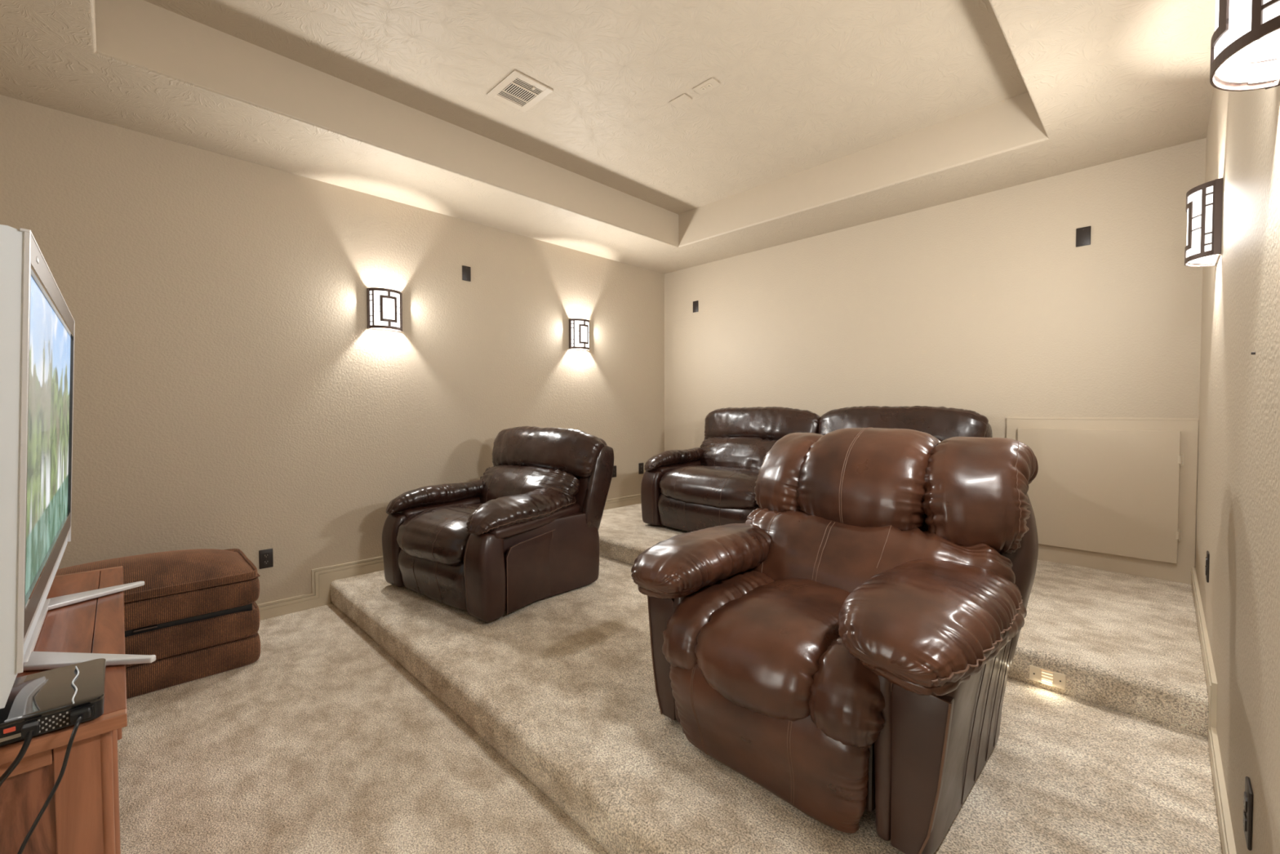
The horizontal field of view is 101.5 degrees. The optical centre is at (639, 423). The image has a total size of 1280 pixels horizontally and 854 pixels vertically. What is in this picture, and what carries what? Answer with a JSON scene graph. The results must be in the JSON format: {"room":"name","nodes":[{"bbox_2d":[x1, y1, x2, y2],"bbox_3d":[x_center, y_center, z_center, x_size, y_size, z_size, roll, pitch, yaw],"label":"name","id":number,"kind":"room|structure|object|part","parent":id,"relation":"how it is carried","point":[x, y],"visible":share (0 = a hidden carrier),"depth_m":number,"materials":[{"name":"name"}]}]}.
{"room":"home theater","nodes":[
{"label":"home theater","id":0,"kind":"room"},
{"bbox_2d":[0,94,664,604],"bbox_3d":[-1.499,-0.417,4.107,5.093,3.400,0.100,-2,2,-45],"label":"wall","id":1,"kind":"structure","parent":0,"point":[233,388],"depth_m":3.30,"materials":[{"name":"paint"}]},
{"bbox_2d":[258,548,273,568],"bbox_3d":[-2.318,0.835,3.243,0.071,0.116,0.010,-2,2,-45],"label":"wall outlet","id":2,"kind":"object","parent":1,"relation":"attached to","point":[265,556],"visible":1,"depth_m":3.24,"materials":[{"name":"plastic"}]},
{"bbox_2d":[262,552,269,558],"bbox_3d":[-2.317,0.815,3.241,0.033,0.029,0.004,-2,2,-45],"label":"receptacle","id":3,"kind":"object","parent":2,"relation":"attached to","point":[265,555],"depth_m":3.24,"materials":[{"name":"plastic"}]},
{"bbox_2d":[262,559,269,564],"bbox_3d":[-2.317,0.855,3.243,0.033,0.029,0.004,-2,2,-45],"label":"receptacle","id":4,"kind":"object","parent":2,"relation":"attached to","point":[265,562],"depth_m":3.24,"materials":[{"name":"plastic"}]},
{"bbox_2d":[366,287,402,331],"bbox_3d":[-1.781,-0.805,3.681,0.230,0.276,0.092,-2,2,-45],"label":"wall sconce","id":5,"kind":"object","parent":1,"relation":"attached to","point":[384,305],"visible":1,"depth_m":3.63,"materials":[{"name":"white glass"}]},
{"bbox_3d":[-1.868,-0.803,3.625,0.040,0.102,0.004,0,2,18],"label":"glass pane","id":6,"kind":"part","parent":5,"relation":"part of","materials":[{"name":"white glass"}]},
{"bbox_3d":[-1.823,-0.803,3.621,0.051,0.044,0.005,0,2,-5],"label":"glass pane","id":7,"kind":"part","parent":5,"relation":"part of","materials":[{"name":"white glass"}]},
{"bbox_3d":[-1.800,-0.880,3.628,0.099,0.100,0.013,-1,2,-18],"label":"glass pane","id":8,"kind":"part","parent":5,"relation":"part of","materials":[{"name":"white glass"}]},
{"bbox_3d":[-1.799,-0.728,3.632,0.099,0.100,0.013,-1,2,-18],"label":"glass pane","id":9,"kind":"part","parent":5,"relation":"part of","materials":[{"name":"white glass"}]},
{"bbox_3d":[-1.767,-0.805,3.666,0.192,0.248,0.051,-2,2,-45],"label":"frame","id":10,"kind":"part","parent":5,"relation":"part of","materials":[{"name":"brown metal"}]},
{"bbox_3d":[-1.757,-0.805,3.656,0.102,0.160,0.014,-2,2,-45],"label":"glass pane","id":11,"kind":"part","parent":5,"relation":"part of","materials":[{"name":"white glass"}]},
{"bbox_3d":[-1.731,-0.882,3.697,0.013,0.100,0.099,0,2,18],"label":"glass pane","id":12,"kind":"part","parent":5,"relation":"part of","materials":[{"name":"white glass"}]},
{"bbox_3d":[-1.730,-0.730,3.701,0.013,0.100,0.099,0,2,18],"label":"glass pane","id":13,"kind":"part","parent":5,"relation":"part of","materials":[{"name":"white glass"}]},
{"bbox_3d":[-1.721,-0.806,3.722,0.005,0.044,0.051,0,2,5],"label":"glass pane","id":14,"kind":"part","parent":5,"relation":"part of","materials":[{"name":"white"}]},
{"bbox_2d":[257,493,640,620],"bbox_3d":[-1.455,0.995,4.104,4.893,0.418,0.015,-2,2,-45],"label":"baseboard","id":15,"kind":"structure","parent":1,"relation":"attached to","point":[322,577],"depth_m":3.47,"materials":[{"name":"paint"}]},
{"bbox_2d":[462,265,471,281],"bbox_3d":[-1.373,-1.191,4.138,0.071,0.116,0.007,-2,2,-45],"label":"blank wall plate","id":16,"kind":"object","parent":1,"relation":"attached to","point":[466,270],"visible":1,"depth_m":4.14,"materials":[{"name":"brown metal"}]},
{"bbox_2d":[568,318,589,351],"bbox_3d":[-0.548,-0.840,4.910,0.230,0.276,0.092,-2,2,-45],"label":"wall sconce","id":17,"kind":"object","parent":1,"relation":"attached to","point":[579,328],"visible":1,"depth_m":4.85,"materials":[{"name":"white glass"}]},
{"bbox_3d":[-0.566,-0.915,4.857,0.099,0.100,0.013,-1,2,-18],"label":"glass pane","id":18,"kind":"part","parent":17,"relation":"part of","materials":[{"name":"white glass"}]},
{"bbox_3d":[-0.566,-0.763,4.862,0.099,0.100,0.013,-1,2,-18],"label":"glass pane","id":19,"kind":"part","parent":17,"relation":"part of","materials":[{"name":"white glass"}]},
{"bbox_3d":[-0.533,-0.840,4.896,0.192,0.248,0.051,-2,2,-45],"label":"frame","id":20,"kind":"part","parent":17,"relation":"part of","materials":[{"name":"brown metal"}]},
{"bbox_3d":[-0.523,-0.840,4.886,0.102,0.160,0.014,-2,2,-45],"label":"glass pane","id":21,"kind":"part","parent":17,"relation":"part of","materials":[{"name":"white glass"}]},
{"bbox_2d":[612,465,616,477],"bbox_3d":[-0.263,0.480,5.285,0.071,0.116,0.010,-2,2,-45],"label":"wall outlet","id":22,"kind":"object","parent":1,"relation":"attached to","point":[614,474],"visible":0.75,"depth_m":5.29,"materials":[{"name":"plastic"}]},
{"bbox_2d":[638,462,643,474],"bbox_3d":[0.013,0.472,5.561,0.071,0.116,0.010,-2,2,-45],"label":"wall outlet","id":23,"kind":"object","parent":1,"relation":"attached to","point":[640,464],"visible":1,"depth_m":5.55,"materials":[{"name":"plastic"}]},
{"bbox_2d":[117,603,610,853],"bbox_3d":[-1.194,1.302,1.516,1.597,0.100,4.060,-2,2,-45],"label":"floor","id":24,"kind":"structure","parent":0,"point":[323,743],"depth_m":1.88,"materials":[{"name":"carpet"}]},
{"bbox_2d":[0,565,127,853],"bbox_3d":[-1.665,0.908,1.342,0.500,0.700,1.380,-2,2,-45],"label":"media cabinet","id":25,"kind":"object","parent":24,"relation":"on","point":[82,815],"visible":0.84,"depth_m":1.00,"materials":[{"name":"brown wood"}]},
{"bbox_3d":[-1.200,0.614,0.867,0.301,0.035,0.020,-2,2,-45],"label":"rail","id":26,"kind":"part","parent":25,"relation":"part of","materials":[{"name":"brown wood"}]},
{"bbox_3d":[-1.201,0.889,0.876,0.314,0.520,0.007,-2,2,-45],"label":"panel","id":27,"kind":"part","parent":25,"relation":"part of","materials":[{"name":"brown wood"}]},
{"bbox_2d":[0,657,106,746],"bbox_3d":[-1.206,0.543,0.985,0.279,0.047,0.230,-2,2,-45],"label":"box","id":28,"kind":"object","parent":25,"relation":"on","point":[48,697],"visible":0.96,"depth_m":1.00,"materials":[{"name":"black plastic"}]},
{"bbox_2d":[0,720,39,786],"bbox_3d":[-1.132,0.801,0.864,0.194,0.539,0.044,-1,2,-41],"label":"cable","id":29,"kind":"object","parent":28,"relation":"hanging from","point":[28,731],"visible":1,"depth_m":0.90,"materials":[{"name":"black plastic"}]},
{"bbox_2d":[38,711,68,732],"bbox_3d":[-1.074,0.545,0.958,0.037,0.024,0.001,-2,2,-45],"label":"vent grille","id":30,"kind":"object","parent":28,"relation":"attached to","point":[49,721],"depth_m":0.96,"materials":[{"name":"black plastic"}]},
{"bbox_2d":[17,706,90,853],"bbox_3d":[-1.109,0.905,0.892,0.253,0.742,0.048,-2,2,-45],"label":"power cable","id":31,"kind":"object","parent":28,"relation":"hanging from","point":[77,715],"visible":1,"depth_m":0.94,"materials":[{"name":"black plastic"}]},
{"bbox_2d":[73,704,94,722],"bbox_3d":[-1.046,0.544,0.984,0.027,0.023,0.003,-2,2,-45],"label":"power socket","id":32,"kind":"object","parent":28,"relation":"attached to","point":[76,707],"depth_m":0.99,"materials":[{"name":"black plastic"}]},
{"bbox_2d":[0,224,155,708],"bbox_3d":[-1.578,0.095,1.413,0.345,0.914,1.341,-2,2,-45],"label":"television","id":33,"kind":"object","parent":25,"relation":"on","point":[37,323],"visible":1,"depth_m":1.05,"materials":[{"name":"silver metal"}]},
{"bbox_2d":[55,548,260,698],"bbox_3d":[-2.489,0.944,2.591,0.911,0.564,0.666,-2,2,-45],"label":"ottoman","id":34,"kind":"object","parent":24,"relation":"on","point":[196,611],"visible":0.58,"depth_m":2.50,"materials":[{"name":"fabric"}]},
{"bbox_2d":[55,548,257,603],"bbox_3d":[-2.489,0.728,2.585,0.896,0.132,0.652,-2,2,-45],"label":"cushion","id":35,"kind":"object","parent":34,"relation":"on","point":[166,575],"depth_m":2.53,"materials":[{"name":"fabric"}]},
{"bbox_3d":[-2.489,0.936,2.591,0.835,0.080,0.590,-2,2,-45],"label":"frame","id":36,"kind":"part","parent":34,"relation":"part of","materials":[{"name":"black fabric"}]},
{"bbox_3d":[-2.489,0.850,2.588,0.910,0.135,0.666,-2,2,-45],"label":"lid","id":37,"kind":"part","parent":34,"relation":"part of","materials":[{"name":"fabric"}]},
{"bbox_2d":[329,555,1222,853],"bbox_3d":[-0.051,1.142,2.652,1.678,0.155,4.060,-2,2,-45],"label":"platform","id":38,"kind":"object","parent":24,"relation":"on","point":[562,686],"visible":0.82,"depth_m":1.74,"materials":[{"name":"carpet"}]},
{"bbox_2d":[382,426,613,621],"bbox_3d":[-0.929,0.529,3.434,1.092,1.010,1.133,1,2,38],"label":"recliner","id":39,"kind":"object","parent":38,"relation":"on","point":[525,532],"visible":1,"depth_m":3.18,"materials":[{"name":"leather"}]},
{"bbox_2d":[396,503,481,565],"bbox_3d":[-1.046,0.654,3.281,0.712,0.272,0.742,1,2,38],"label":"seat cushion","id":40,"kind":"object","parent":39,"relation":"on","point":[428,534],"depth_m":3.02,"materials":[{"name":"brown leather"}]},
{"bbox_3d":[-0.534,0.823,3.158,0.017,0.400,0.745,1,2,31],"label":"panel","id":41,"kind":"part","parent":39,"relation":"part of","materials":[{"name":"leather"}]},
{"bbox_2d":[479,464,579,503],"bbox_3d":[-0.806,0.480,3.594,0.935,0.388,0.317,1,2,38],"label":"lumbar cushion","id":42,"kind":"object","parent":39,"relation":"on","point":[560,482],"depth_m":3.45,"materials":[{"name":"brown leather"}]},
{"bbox_3d":[-0.631,0.808,3.181,0.203,0.465,0.892,1,2,44],"label":"arm","id":43,"kind":"part","parent":39,"relation":"part of","materials":[{"name":"leather"}]},
{"bbox_2d":[631,427,1038,853],"bbox_3d":[0.694,0.546,1.895,1.161,1.054,1.146,-2,2,-44],"label":"recliner","id":44,"kind":"object","parent":38,"relation":"on","point":[846,648],"visible":1,"depth_m":1.59,"materials":[{"name":"leather"}]},
{"bbox_3d":[0.091,0.844,1.928,0.038,0.441,0.134,-2,2,-44],"label":"arm panel","id":45,"kind":"part","parent":44,"relation":"part of","materials":[{"name":"brown leather"}]},
{"bbox_2d":[662,569,773,670],"bbox_3d":[0.354,0.695,1.944,0.671,0.255,0.215,-2,2,-44],"label":"seat cushion","id":46,"kind":"object","parent":44,"relation":"on","point":[693,611],"depth_m":1.76,"materials":[{"name":"leather"}]},
{"bbox_2d":[694,577,850,721],"bbox_3d":[0.531,0.697,1.740,0.701,0.279,0.435,-2,2,-44],"label":"seat cushion","id":47,"kind":"object","parent":44,"relation":"on","point":[766,649],"depth_m":1.53,"materials":[{"name":"leather"}]},
{"bbox_2d":[754,432,823,512],"bbox_3d":[0.723,0.231,2.329,0.500,0.383,0.307,-2,2,-44],"label":"pillow","id":48,"kind":"object","parent":44,"relation":"on","point":[782,482],"depth_m":2.15,"materials":[{"name":"leather"}]},
{"bbox_2d":[808,635,884,748],"bbox_3d":[0.728,0.704,1.560,0.667,0.256,0.213,-2,2,-44],"label":"seat cushion","id":49,"kind":"object","parent":44,"relation":"on","point":[846,689],"depth_m":1.34,"materials":[{"name":"leather"}]},
{"bbox_2d":[796,427,940,530],"bbox_3d":[0.921,0.221,2.066,0.473,0.409,0.489,-2,2,-44],"label":"pillow","id":50,"kind":"object","parent":44,"relation":"on","point":[849,478],"depth_m":1.90,"materials":[{"name":"leather"}]},
{"bbox_3d":[0.671,0.865,1.880,0.770,0.320,0.640,-2,2,-44],"label":"seat frame","id":51,"kind":"part","parent":44,"relation":"part of","materials":[{"name":"black metal"}]},
{"bbox_2d":[745,507,1015,592],"bbox_3d":[0.779,0.538,1.931,0.343,0.396,0.985,-2,2,-44],"label":"lumbar cushion","id":52,"kind":"object","parent":44,"relation":"on","point":[839,551],"depth_m":1.80,"materials":[{"name":"leather"}]},
{"bbox_3d":[0.698,0.860,1.299,0.038,0.441,0.134,-2,2,-44],"label":"arm panel","id":53,"kind":"part","parent":44,"relation":"part of","materials":[{"name":"brown leather"}]},
{"bbox_3d":[0.954,0.835,1.564,0.754,0.491,0.182,-2,2,-44],"label":"arm","id":54,"kind":"part","parent":44,"relation":"part of","materials":[{"name":"brown leather"}]},
{"bbox_2d":[921,436,1038,554],"bbox_3d":[1.197,0.241,1.836,0.506,0.389,0.318,-2,2,-44],"label":"pillow","id":55,"kind":"object","parent":44,"relation":"on","point":[975,500],"depth_m":1.69,"materials":[{"name":"leather"}]},
{"bbox_2d":[598,503,1208,737],"bbox_3d":[1.116,0.959,3.812,1.663,0.147,4.060,-2,2,-45],"label":"platform","id":56,"kind":"object","parent":38,"relation":"on","point":[1130,644],"visible":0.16,"depth_m":2.30,"materials":[{"name":"carpet"}]},
{"bbox_2d":[640,405,992,531],"bbox_3d":[1.188,0.366,3.998,1.135,1.007,2.400,-2,2,-45],"label":"loveseat","id":57,"kind":"object","parent":56,"relation":"on","point":[712,484],"visible":0.45,"depth_m":4.16,"materials":[{"name":"leather"}]},
{"bbox_2d":[659,465,758,508],"bbox_3d":[0.700,0.480,4.213,0.742,0.272,0.998,-2,2,-45],"label":"seat cushion","id":58,"kind":"object","parent":57,"relation":"on","point":[699,486],"depth_m":3.97,"materials":[{"name":"brown leather"}]},
{"bbox_2d":[698,436,778,470],"bbox_3d":[0.920,0.305,4.546,0.325,0.389,1.033,-2,2,-45],"label":"lumbar cushion","id":59,"kind":"object","parent":57,"relation":"on","point":[743,452],"depth_m":4.50,"materials":[{"name":"brown leather"}]},
{"bbox_2d":[1029,664,1066,689],"bbox_3d":[1.641,1.019,2.107,0.014,0.060,0.116,-2,2,-45],"label":"step light","id":60,"kind":"object","parent":56,"relation":"attached to","point":[1045,676],"visible":1,"depth_m":2.10,"materials":[{"name":"beige plastic"}]},
{"bbox_2d":[0,0,1215,274],"bbox_3d":[-0.033,-1.770,2.598,4.933,0.400,4.100,-2,2,-45],"label":"ceiling","id":61,"kind":"structure","parent":0,"point":[823,117],"depth_m":2.80,"materials":[{"name":"paint"}]},
{"bbox_2d":[486,70,553,112],"bbox_3d":[-0.680,-1.870,2.956,0.250,0.016,0.296,-2,2,-45],"label":"ceiling vent","id":62,"kind":"object","parent":61,"relation":"in","point":[518,91],"visible":1,"depth_m":2.95,"materials":[{"name":"paint"}]},
{"bbox_2d":[668,93,692,107],"bbox_3d":[0.235,-1.879,3.041,0.074,0.006,0.117,-2,2,-45],"label":"ceiling plate","id":63,"kind":"object","parent":61,"relation":"attached to","point":[682,99],"visible":1,"depth_m":3.04,"materials":[{"name":"paint"}]},
{"bbox_2d":[692,77,719,94],"bbox_3d":[0.368,-1.874,2.906,0.077,0.010,0.137,-2,2,-45],"label":"ceiling plate","id":64,"kind":"object","parent":61,"relation":"attached to","point":[710,83],"visible":1,"depth_m":2.90,"materials":[{"name":"paint"}]},
{"bbox_2d":[664,137,1206,545],"bbox_3d":[1.738,-0.431,4.397,0.100,3.400,4.060,-2,2,-45],"label":"wall","id":65,"kind":"structure","parent":0,"point":[988,304],"depth_m":3.69,"materials":[{"name":"paint"}]},
{"bbox_2d":[693,300,697,312],"bbox_3d":[0.580,-1.226,5.460,0.007,0.116,0.071,-2,2,-45],"label":"blank wall plate","id":66,"kind":"object","parent":65,"relation":"attached to","point":[695,303],"visible":1,"depth_m":5.46,"materials":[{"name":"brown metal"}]},
{"bbox_2d":[1075,226,1091,247],"bbox_3d":[2.769,-1.171,3.266,0.007,0.116,0.071,-2,2,-45],"label":"blank wall plate","id":67,"kind":"object","parent":65,"relation":"attached to","point":[1082,234],"visible":1,"depth_m":3.26,"materials":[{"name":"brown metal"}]},
{"bbox_2d":[1017,427,1183,563],"bbox_3d":[2.802,0.411,3.235,0.029,0.755,0.772,-2,2,-45],"label":"door","id":68,"kind":"structure","parent":65,"relation":"in","point":[1110,491],"depth_m":3.17,"materials":[{"name":"paint"}]},
{"bbox_2d":[1006,418,1198,584],"bbox_3d":[2.814,0.434,3.257,0.020,0.948,0.893,-2,2,-45],"label":"trim","id":69,"kind":"structure","parent":65,"relation":"attached to","point":[1180,571],"depth_m":3.06,"materials":[{"name":"paint"}]},
{"bbox_2d":[1006,417,1199,420],"bbox_3d":[2.806,-0.034,3.237,0.003,0.012,0.893,-2,2,-45],"label":"trim","id":70,"kind":"structure","parent":65,"relation":"attached to","point":[1052,418],"depth_m":3.20,"materials":[{"name":"paint"}]},
{"bbox_2d":[1195,85,1279,853],"bbox_3d":[1.439,-0.344,1.163,5.093,3.400,0.100,-2,2,-45],"label":"wall","id":71,"kind":"structure","parent":0,"point":[1237,516],"depth_m":1.25,"materials":[{"name":"paint"}]},
{"bbox_2d":[1184,177,1222,266],"bbox_3d":[2.187,-0.769,2.034,0.230,0.276,0.092,-2,2,-45],"label":"wall sconce","id":72,"kind":"object","parent":71,"relation":"attached to","point":[1204,202],"visible":1,"depth_m":1.97,"materials":[{"name":"white glass"}]},
{"bbox_3d":[2.163,-0.769,2.058,0.102,0.160,0.014,-2,2,-45],"label":"glass pane","id":73,"kind":"part","parent":72,"relation":"part of","materials":[{"name":"white glass"}]},
{"bbox_3d":[2.137,-0.692,2.018,0.013,0.100,0.099,0,2,18],"label":"glass pane","id":74,"kind":"part","parent":72,"relation":"part of","materials":[{"name":"white glass"}]},
{"bbox_3d":[2.136,-0.844,2.014,0.013,0.100,0.099,0,2,18],"label":"glass pane","id":75,"kind":"part","parent":72,"relation":"part of","materials":[{"name":"white glass"}]},
{"bbox_3d":[2.206,-0.694,2.087,0.099,0.100,0.013,-1,2,-18],"label":"glass pane","id":76,"kind":"part","parent":72,"relation":"part of","materials":[{"name":"white glass"}]},
{"bbox_3d":[2.173,-0.769,2.049,0.192,0.248,0.051,-2,2,-45],"label":"frame","id":77,"kind":"part","parent":72,"relation":"part of","materials":[{"name":"brown metal"}]},
{"bbox_3d":[2.127,-0.767,1.993,0.005,0.044,0.051,0,2,5],"label":"glass pane","id":78,"kind":"part","parent":72,"relation":"part of","materials":[{"name":"white glass"}]},
{"bbox_3d":[2.132,-0.693,1.950,0.004,0.036,0.040,-1,2,-18],"label":"glass pane","id":79,"kind":"part","parent":72,"relation":"part of","materials":[{"name":"white glass"}]},
{"bbox_3d":[2.132,-0.655,1.951,0.004,0.033,0.040,-1,2,-18],"label":"glass pane","id":80,"kind":"part","parent":72,"relation":"part of","materials":[{"name":"white glass"}]},
{"bbox_3d":[2.274,-0.659,2.092,0.040,0.033,0.004,0,2,18],"label":"glass pane","id":81,"kind":"part","parent":72,"relation":"part of","materials":[{"name":"white glass"}]},
{"bbox_3d":[2.132,-0.766,1.948,0.004,0.102,0.040,-1,2,-18],"label":"glass pane","id":82,"kind":"part","parent":72,"relation":"part of","materials":[{"name":"white glass"}]},
{"bbox_3d":[2.132,-0.839,1.946,0.004,0.036,0.040,-1,2,-18],"label":"glass pane","id":83,"kind":"part","parent":72,"relation":"part of","materials":[{"name":"white glass"}]},
{"bbox_3d":[2.132,-0.878,1.945,0.004,0.033,0.040,-1,2,-18],"label":"glass pane","id":84,"kind":"part","parent":72,"relation":"part of","materials":[{"name":"white glass"}]},
{"bbox_2d":[1204,551,1209,582],"bbox_3d":[2.290,0.575,2.111,0.071,0.116,0.010,-2,2,-45],"label":"wall outlet","id":85,"kind":"object","parent":71,"relation":"attached to","point":[1207,557],"visible":1,"depth_m":2.09,"materials":[{"name":"plastic"}]},
{"bbox_2d":[1191,567,1236,853],"bbox_3d":[1.394,1.066,1.234,4.873,0.418,0.015,-2,2,-45],"label":"baseboard","id":86,"kind":"structure","parent":71,"relation":"attached to","point":[1227,837],"depth_m":1.68,"materials":[{"name":"paint"}]},
{"bbox_2d":[1209,0,1279,91],"bbox_3d":[1.021,-0.736,0.872,0.230,0.276,0.092,-2,2,-45],"label":"wall sconce","id":87,"kind":"object","parent":71,"relation":"attached to","point":[1245,42],"visible":1,"depth_m":0.89,"materials":[{"name":"white glass"}]},
{"bbox_3d":[0.997,-0.736,0.896,0.102,0.160,0.014,-2,2,-45],"label":"glass pane","id":88,"kind":"part","parent":87,"relation":"part of","materials":[{"name":"white glass"}]},
{"bbox_3d":[1.040,-0.661,0.924,0.099,0.100,0.013,-1,2,-18],"label":"glass pane","id":89,"kind":"part","parent":87,"relation":"part of","materials":[{"name":"white glass"}]},
{"bbox_3d":[0.976,-0.659,0.853,0.089,0.100,0.046,-2,2,-45],"label":"glass pane","id":90,"kind":"part","parent":87,"relation":"part of","materials":[{"name":"white glass"}]},
{"bbox_3d":[1.007,-0.736,0.886,0.192,0.248,0.051,-2,2,-45],"label":"frame","id":91,"kind":"part","parent":87,"relation":"part of","materials":[{"name":"brown metal"}]},
{"bbox_3d":[1.108,-0.626,0.930,0.040,0.033,0.004,0,2,18],"label":"glass pane","id":92,"kind":"part","parent":87,"relation":"part of","materials":[{"name":"white glass"}]},
{"bbox_3d":[1.108,-0.664,0.929,0.040,0.036,0.004,0,2,18],"label":"glass pane","id":93,"kind":"part","parent":87,"relation":"part of","materials":[{"name":"white glass"}]},
{"bbox_3d":[1.107,-0.737,0.927,0.040,0.102,0.004,0,2,18],"label":"glass pane","id":94,"kind":"part","parent":87,"relation":"part of","materials":[{"name":"white glass"}]},
{"bbox_3d":[0.966,-0.622,0.788,0.004,0.033,0.040,-1,2,-18],"label":"glass pane","id":95,"kind":"part","parent":87,"relation":"part of","materials":[{"name":"white glass"}]},
{"bbox_2d":[1243,776,1253,850],"bbox_3d":[1.228,0.785,1.058,0.071,0.116,0.010,-2,2,-45],"label":"wall outlet","id":96,"kind":"object","parent":71,"relation":"attached to","point":[1248,793],"visible":1,"depth_m":1.04,"materials":[{"name":"plastic"}]},
{"bbox_2d":[1243,812,1246,831],"bbox_3d":[1.226,0.805,1.060,0.033,0.029,0.004,-2,2,-45],"label":"receptacle","id":97,"kind":"object","parent":96,"relation":"attached to","point":[1244,813],"depth_m":1.05,"materials":[{"name":"plastic"}]},
{"bbox_2d":[1243,791,1247,812],"bbox_3d":[1.226,0.765,1.058,0.033,0.029,0.004,-2,2,-45],"label":"receptacle","id":98,"kind":"object","parent":96,"relation":"attached to","point":[1245,800],"depth_m":1.05,"materials":[{"name":"plastic"}]}
]}

